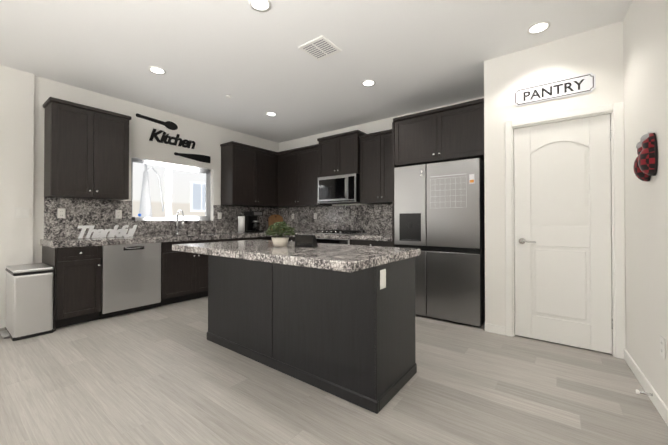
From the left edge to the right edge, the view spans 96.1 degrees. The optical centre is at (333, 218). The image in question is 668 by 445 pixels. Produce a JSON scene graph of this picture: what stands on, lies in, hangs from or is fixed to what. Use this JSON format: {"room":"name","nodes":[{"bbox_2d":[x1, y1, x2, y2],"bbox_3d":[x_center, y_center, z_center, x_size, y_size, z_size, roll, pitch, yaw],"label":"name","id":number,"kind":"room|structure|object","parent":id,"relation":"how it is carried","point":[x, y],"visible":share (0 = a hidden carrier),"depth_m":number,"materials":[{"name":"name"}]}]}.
{"room":"kitchen","nodes":[
{"label":"kitchen","id":0,"kind":"room"},
{"bbox_2d":[0,65,278,319],"bbox_3d":[-3.922,-0.238,2.764,0.185,2.770,9.000,0,-1,37],"label":"wall","id":1,"kind":"structure","parent":0,"point":[24,96],"depth_m":3.41,"materials":[{"name":"white paint"}]},
{"bbox_2d":[43,97,130,199],"bbox_3d":[-2.975,-0.778,3.645,0.338,1.064,0.740,0,-1,37],"label":"upper cabinet","id":2,"kind":"object","parent":1,"relation":"attached to","point":[86,152],"depth_m":3.48,"materials":[{"name":"black wood"}]},
{"bbox_2d":[136,113,177,129],"bbox_3d":[-2.598,-1.416,4.425,0.006,0.124,0.579,0,-1,37],"label":"decorative spoon","id":3,"kind":"object","parent":1,"relation":"attached to","point":[170,125],"visible":1,"depth_m":4.49,"materials":[{"name":"black metal"}]},
{"bbox_2d":[131,158,210,220],"bbox_3d":[-2.519,-0.407,4.707,0.060,0.880,1.230,0,-1,37],"label":"window","id":4,"kind":"structure","parent":1,"relation":"in","point":[168,185],"depth_m":4.64,"materials":[{"name":"grey plastic"}]},
{"bbox_2d":[149,129,194,148],"bbox_3d":[-2.460,-1.215,4.603,0.008,0.187,0.688,0,-1,37],"label":"kitchen sign","id":5,"kind":"object","parent":1,"relation":"attached to","point":[186,142],"visible":1,"depth_m":4.56,"materials":[{"name":"black metal"}]},
{"bbox_2d":[174,152,209,162],"bbox_3d":[-2.277,-0.996,4.849,0.006,0.116,0.600,0,-1,37],"label":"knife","id":6,"kind":"object","parent":1,"relation":"attached to","point":[201,158],"visible":1,"depth_m":4.89,"materials":[{"name":"black metal"}]},
{"bbox_2d":[220,141,278,207],"bbox_3d":[-1.543,-0.762,5.548,0.338,1.064,1.002,0,-1,37],"label":"upper cabinet","id":7,"kind":"object","parent":1,"relation":"attached to","point":[249,174],"depth_m":5.32,"materials":[{"name":"black wood"}]},
{"bbox_2d":[0,319,504,334],"bbox_3d":[-2.447,1.090,1.041,4.300,0.085,8.040,0,-1,37],"label":"baseboard","id":8,"kind":"structure","parent":1,"relation":"attached to","point":[494,328],"depth_m":3.02,"materials":[{"name":"white wood"}]},
{"bbox_2d":[0,0,631,142],"bbox_3d":[-1.555,-1.688,0.994,6.110,0.100,9.300,0,-1,37],"label":"ceiling","id":9,"kind":"structure","parent":0,"point":[406,56],"depth_m":2.90,"materials":[{"name":"white paint"}]},
{"bbox_2d":[148,66,165,74],"bbox_3d":[-1.931,-1.616,3.279,0.169,0.006,0.169,0,0,-8],"label":"recessed light","id":10,"kind":"object","parent":9,"relation":"in","point":[153,69],"depth_m":3.27,"materials":[{"name":"white"}]},
{"bbox_2d":[248,0,270,11],"bbox_3d":[-0.561,-1.624,2.273,0.169,0.006,0.169,0,0,-8],"label":"recessed light","id":11,"kind":"object","parent":9,"relation":"in","point":[265,6],"depth_m":2.29,"materials":[{"name":"white"}]},
{"bbox_2d":[266,112,276,115],"bbox_3d":[-0.963,-1.604,4.616,0.169,0.006,0.169,0,0,-8],"label":"recessed light","id":12,"kind":"object","parent":9,"relation":"in","point":[268,113],"depth_m":4.62,"materials":[{"name":"white"}]},
{"bbox_2d":[298,35,341,60],"bbox_3d":[-0.130,-1.615,2.862,0.300,0.013,0.300,0,-1,37],"label":"ceiling vent","id":13,"kind":"object","parent":9,"relation":"in","point":[320,48],"visible":1,"depth_m":2.84,"materials":[{"name":"white"}]},
{"bbox_2d":[361,80,375,86],"bbox_3d":[0.412,-1.613,3.581,0.169,0.006,0.169,0,0,-8],"label":"recessed light","id":14,"kind":"object","parent":9,"relation":"in","point":[367,83],"depth_m":3.58,"materials":[{"name":"white"}]},
{"bbox_2d":[527,21,550,33],"bbox_3d":[1.742,-1.622,2.555,0.169,0.006,0.169,0,0,-8],"label":"recessed light","id":15,"kind":"object","parent":9,"relation":"in","point":[539,27],"depth_m":2.55,"materials":[{"name":"white"}]},
{"bbox_2d":[0,296,667,444],"bbox_3d":[-1.555,1.182,0.970,6.110,0.100,9.300,0,-1,37],"label":"floor","id":16,"kind":"structure","parent":0,"point":[169,374],"depth_m":1.93,"materials":[{"name":"grey wood"}]},
{"bbox_2d":[0,263,53,340],"bbox_3d":[-3.124,0.819,3.046,0.518,0.659,0.334,0,-1,37],"label":"trash can","id":17,"kind":"object","parent":16,"relation":"on","point":[29,300],"visible":1,"depth_m":2.91,"materials":[{"name":"silver metal"}]},
{"bbox_2d":[42,246,101,330],"bbox_3d":[-2.974,0.722,3.402,0.618,0.858,0.397,0,-1,37],"label":"base cabinet","id":18,"kind":"object","parent":16,"relation":"on","point":[77,289],"depth_m":3.21,"materials":[{"name":"black wood"}]},
{"bbox_2d":[40,197,297,252],"bbox_3d":[-2.003,0.119,4.676,0.643,0.708,3.628,0,-1,37],"label":"countertop","id":19,"kind":"structure","parent":18,"relation":"on","point":[66,231],"depth_m":3.94,"materials":[{"name":"stone"}]},
{"bbox_2d":[57,208,65,217],"bbox_3d":[-3.224,-0.062,3.551,0.007,0.115,0.072,0,-1,37],"label":"outlet","id":20,"kind":"object","parent":19,"relation":"attached to","point":[61,213],"depth_m":3.55,"materials":[{"name":"white plastic"}]},
{"bbox_2d":[77,225,136,238],"bbox_3d":[-2.832,0.162,3.780,0.024,0.156,0.624,0,-1,37],"label":"sign","id":21,"kind":"object","parent":19,"relation":"on","point":[100,233],"visible":1,"depth_m":3.75,"materials":[{"name":"silver metal"}]},
{"bbox_2d":[115,210,121,217],"bbox_3d":[-2.878,-0.058,4.010,0.007,0.115,0.072,0,-1,37],"label":"outlet","id":22,"kind":"object","parent":19,"relation":"attached to","point":[118,213],"depth_m":4.01,"materials":[{"name":"white plastic"}]},
{"bbox_2d":[175,210,183,234],"bbox_3d":[-2.303,0.057,4.551,0.221,0.378,0.120,0,-1,37],"label":"faucet","id":23,"kind":"object","parent":19,"relation":"on","point":[176,233],"visible":1,"depth_m":4.56,"materials":[{"name":"silver metal"}]},
{"bbox_2d":[237,213,245,232],"bbox_3d":[-1.643,0.074,5.327,0.150,0.357,0.150,0,-1,37],"label":"paper towel","id":24,"kind":"object","parent":19,"relation":"on","point":[241,223],"visible":1,"depth_m":5.28,"materials":[{"name":"white paper"}]},
{"bbox_2d":[244,211,263,232],"bbox_3d":[-1.454,0.061,5.485,0.312,0.385,0.240,0,-1,37],"label":"coffee maker","id":25,"kind":"object","parent":19,"relation":"on","point":[252,223],"visible":0.96,"depth_m":5.43,"materials":[{"name":"black plastic"}]},
{"bbox_2d":[268,215,282,230],"bbox_3d":[-1.179,0.088,6.086,0.300,0.339,0.065,0,-1,-22],"label":"cutting board","id":26,"kind":"object","parent":19,"relation":"on","point":[272,219],"visible":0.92,"depth_m":6.07,"materials":[{"name":"brown wood"}]},
{"bbox_2d":[99,242,160,318],"bbox_3d":[-2.657,0.726,3.806,0.638,0.857,0.624,0,-1,37],"label":"dishwasher","id":27,"kind":"object","parent":16,"relation":"on","point":[131,277],"visible":0.73,"depth_m":3.60,"materials":[{"name":"silver metal"}]},
{"bbox_2d":[158,251,207,306],"bbox_3d":[-2.183,0.831,4.452,0.618,0.659,0.973,0,-1,37],"label":"base cabinet","id":28,"kind":"object","parent":16,"relation":"on","point":[184,275],"depth_m":4.11,"materials":[{"name":"black wood"}]},
{"bbox_2d":[198,236,273,242],"bbox_3d":[-1.639,0.737,5.175,0.618,0.858,1.068,0,-1,37],"label":"base cabinet","id":29,"kind":"object","parent":16,"relation":"on","point":[253,238],"depth_m":4.77,"materials":[{"name":"black wood"}]},
{"bbox_2d":[207,255,416,413],"bbox_3d":[-0.281,0.715,2.550,1.824,0.858,0.654,0,-1,37],"label":"kitchen island","id":30,"kind":"object","parent":16,"relation":"on","point":[348,337],"visible":0.83,"depth_m":2.05,"materials":[{"name":"black wood"}]},
{"bbox_2d":[172,239,419,272],"bbox_3d":[-0.390,0.255,2.460,1.900,0.052,0.950,0,-1,37],"label":"island countertop","id":31,"kind":"structure","parent":30,"relation":"on","point":[342,257],"depth_m":2.03,"materials":[{"name":"stone"}]},
{"bbox_2d":[265,221,294,246],"bbox_3d":[-0.439,0.125,2.457,0.254,0.207,0.246,0,-1,37],"label":"plant","id":32,"kind":"object","parent":31,"relation":"on","point":[279,241],"visible":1,"depth_m":2.41,"materials":[{"name":"green plant"}]},
{"bbox_2d":[295,235,317,246],"bbox_3d":[-0.222,0.179,2.422,0.164,0.098,0.098,0,-1,19],"label":"smart display","id":33,"kind":"object","parent":31,"relation":"on","point":[305,241],"visible":1,"depth_m":2.38,"materials":[{"name":"black plastic"}]},
{"bbox_2d":[350,240,391,246],"bbox_3d":[0.709,0.732,4.513,0.752,0.858,0.618,0,-1,37],"label":"base cabinet","id":34,"kind":"object","parent":16,"relation":"on","point":[372,243],"depth_m":4.26,"materials":[{"name":"black wood"}]},
{"bbox_2d":[316,238,349,244],"bbox_3d":[0.088,0.586,4.945,0.756,0.555,0.661,0,-1,37],"label":"built-in oven","id":35,"kind":"object","parent":34,"relation":"in","point":[333,241],"depth_m":4.67,"materials":[{"name":"black"}]},
{"bbox_2d":[277,204,391,240],"bbox_3d":[-0.171,0.043,5.165,2.942,0.549,0.643,0,-1,37],"label":"countertop","id":36,"kind":"structure","parent":34,"relation":"on","point":[374,221],"depth_m":5.20,"materials":[{"name":"stone"}]},
{"bbox_2d":[312,230,366,234],"bbox_3d":[0.088,0.224,4.948,0.760,0.050,0.500,0,-1,37],"label":"cooktop","id":37,"kind":"object","parent":36,"relation":"in","point":[347,232],"visible":1,"depth_m":4.82,"materials":[{"name":"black metal"}]},
{"bbox_2d":[394,158,484,325],"bbox_3d":[1.398,0.262,3.770,0.970,1.784,0.907,0,-1,37],"label":"fridge","id":38,"kind":"object","parent":16,"relation":"on","point":[439,215],"visible":0.92,"depth_m":3.33,"materials":[{"name":"grey metal"}]},
{"bbox_2d":[279,96,483,233],"bbox_3d":[0.501,-0.218,5.160,4.370,2.770,0.150,0,-1,37],"label":"wall","id":39,"kind":"structure","parent":0,"point":[376,126],"depth_m":5.21,"materials":[{"name":"white paint"}]},
{"bbox_2d":[278,148,297,206],"bbox_3d":[-0.762,-0.760,5.808,0.596,1.065,0.338,0,-1,37],"label":"upper cabinet","id":40,"kind":"object","parent":39,"relation":"attached to","point":[288,159],"depth_m":5.68,"materials":[{"name":"black wood"}]},
{"bbox_2d":[298,144,331,205],"bbox_3d":[-0.377,-0.763,5.518,0.596,1.065,0.338,0,-1,37],"label":"upper cabinet","id":41,"kind":"object","parent":39,"relation":"attached to","point":[307,155],"depth_m":5.38,"materials":[{"name":"black wood"}]},
{"bbox_2d":[318,134,341,177],"bbox_3d":[0.029,-1.040,5.183,0.456,0.675,0.388,0,-1,37],"label":"upper cabinet","id":42,"kind":"object","parent":39,"relation":"attached to","point":[330,147],"depth_m":5.02,"materials":[{"name":"black wood"}]},
{"bbox_2d":[318,173,359,203],"bbox_3d":[0.141,-0.479,5.041,0.770,0.440,0.474,0,-1,37],"label":"microwave","id":43,"kind":"object","parent":42,"relation":"attached to","point":[341,189],"visible":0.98,"depth_m":4.85,"materials":[{"name":"silver metal"}]},
{"bbox_2d":[342,130,365,174],"bbox_3d":[0.304,-1.042,4.976,0.457,0.675,0.388,0,-1,37],"label":"upper cabinet","id":44,"kind":"object","parent":39,"relation":"attached to","point":[349,140],"depth_m":4.77,"materials":[{"name":"brown wood"}]},
{"bbox_2d":[358,130,389,203],"bbox_3d":[0.674,-0.769,4.727,0.428,1.065,0.338,0,-1,37],"label":"upper cabinet","id":45,"kind":"object","parent":39,"relation":"attached to","point":[372,146],"depth_m":4.59,"materials":[{"name":"brown wood"}]},
{"bbox_2d":[386,126,397,205],"bbox_3d":[0.925,-0.771,4.538,0.428,1.065,0.338,0,-1,37],"label":"upper cabinet","id":46,"kind":"object","parent":39,"relation":"attached to","point":[390,166],"depth_m":4.41,"materials":[{"name":"brown wood"}]},
{"bbox_2d":[394,108,441,166],"bbox_3d":[1.256,-1.005,4.052,0.614,0.625,0.718,0,-1,37],"label":"upper cabinet","id":47,"kind":"object","parent":39,"relation":"attached to","point":[417,136],"depth_m":3.76,"materials":[{"name":"brown wood"}]},
{"bbox_2d":[484,58,495,324],"bbox_3d":[1.873,-0.233,3.433,0.100,2.770,0.960,0,-1,37],"label":"wall","id":48,"kind":"structure","parent":0,"point":[489,65],"depth_m":3.05,"materials":[{"name":"white paint"}]},
{"bbox_2d":[442,98,483,161],"bbox_3d":[1.656,-1.007,3.751,0.613,0.625,0.718,0,-1,37],"label":"upper cabinet","id":49,"kind":"object","parent":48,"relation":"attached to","point":[455,132],"depth_m":3.44,"materials":[{"name":"brown wood"}]},
{"bbox_2d":[496,21,623,334],"bbox_3d":[2.041,-0.238,2.775,0.920,2.770,0.110,0,-1,37],"label":"wall","id":50,"kind":"structure","parent":0,"point":[598,52],"depth_m":2.77,"materials":[{"name":"white paint"}]},
{"bbox_2d":[514,73,595,106],"bbox_3d":[1.992,-1.169,2.742,0.600,0.165,0.008,0,-1,37],"label":"sign","id":51,"kind":"object","parent":50,"relation":"attached to","point":[587,84],"visible":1,"depth_m":2.72,"materials":[{"name":"white"}]},
{"bbox_2d":[523,79,583,100],"bbox_3d":[1.994,-1.167,2.736,0.452,0.085,0.002,0,-1,37],"label":"lettering","id":52,"kind":"object","parent":51,"relation":"attached to","point":[557,86],"visible":1,"depth_m":2.73,"materials":[{"name":"black paint"}]},
{"bbox_2d":[514,114,612,353],"bbox_3d":[2.043,0.128,2.713,0.714,2.013,0.091,0,-1,37],"label":"pantry door","id":53,"kind":"structure","parent":50,"relation":"in","point":[562,228],"depth_m":2.70,"materials":[{"name":"white wood"}]},
{"bbox_2d":[505,102,625,358],"bbox_3d":[2.063,0.098,2.745,0.852,2.098,0.126,0,-1,37],"label":"door frame","id":54,"kind":"structure","parent":50,"relation":"attached to","point":[616,112],"depth_m":2.50,"materials":[{"name":"white wood"}]},
{"bbox_2d":[623,0,667,407],"bbox_3d":[0.464,-0.266,-0.539,0.150,2.770,9.500,0,-1,34],"label":"wall","id":55,"kind":"structure","parent":0,"point":[645,44],"depth_m":1.96,"materials":[{"name":"white paint"}]},
{"bbox_2d":[633,132,657,181],"bbox_3d":[1.947,-0.388,1.885,0.074,0.302,0.206,0,-1,34],"label":"oven mitts","id":56,"kind":"object","parent":55,"relation":"hanging from","point":[645,166],"visible":1,"depth_m":1.82,"materials":[{"name":"red fabric"}]},
{"bbox_2d":[624,349,667,425],"bbox_3d":[0.134,1.074,-0.869,0.492,0.085,7.988,0,-1,37],"label":"baseboard","id":57,"kind":"structure","parent":55,"relation":"attached to","point":[655,398],"depth_m":1.90,"materials":[{"name":"white wood"}]},
{"bbox_2d":[660,335,665,358],"bbox_3d":[1.887,0.738,1.723,0.007,0.115,0.072,0,-1,34],"label":"outlet","id":58,"kind":"object","parent":55,"relation":"attached to","point":[662,347],"visible":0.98,"depth_m":1.71,"materials":[{"name":"white plastic"}]},
{"label":"outside","id":59,"kind":"structure","parent":0,"visible":0},
{"bbox_2d":[132,162,204,217],"bbox_3d":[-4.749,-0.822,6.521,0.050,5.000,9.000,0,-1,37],"label":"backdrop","id":60,"kind":"structure","parent":59,"point":[179,194],"depth_m":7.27,"materials":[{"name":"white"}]},
{"bbox_2d":[190,181,204,211],"bbox_3d":[-3.550,-0.574,8.045,0.020,0.790,0.600,0,-1,37],"label":"window","id":61,"kind":"structure","parent":60,"relation":"attached to","point":[195,194],"depth_m":7.95,"materials":[{"name":"white glass"}]},
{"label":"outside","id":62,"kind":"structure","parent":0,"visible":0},
{"bbox_2d":[139,164,163,217],"bbox_3d":[-3.296,0.169,5.409,0.253,2.400,0.445,0,-1,37],"label":"umbrella","id":63,"kind":"object","parent":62,"point":[144,185],"depth_m":5.30,"materials":[{"name":"grey fabric"}]}
]}

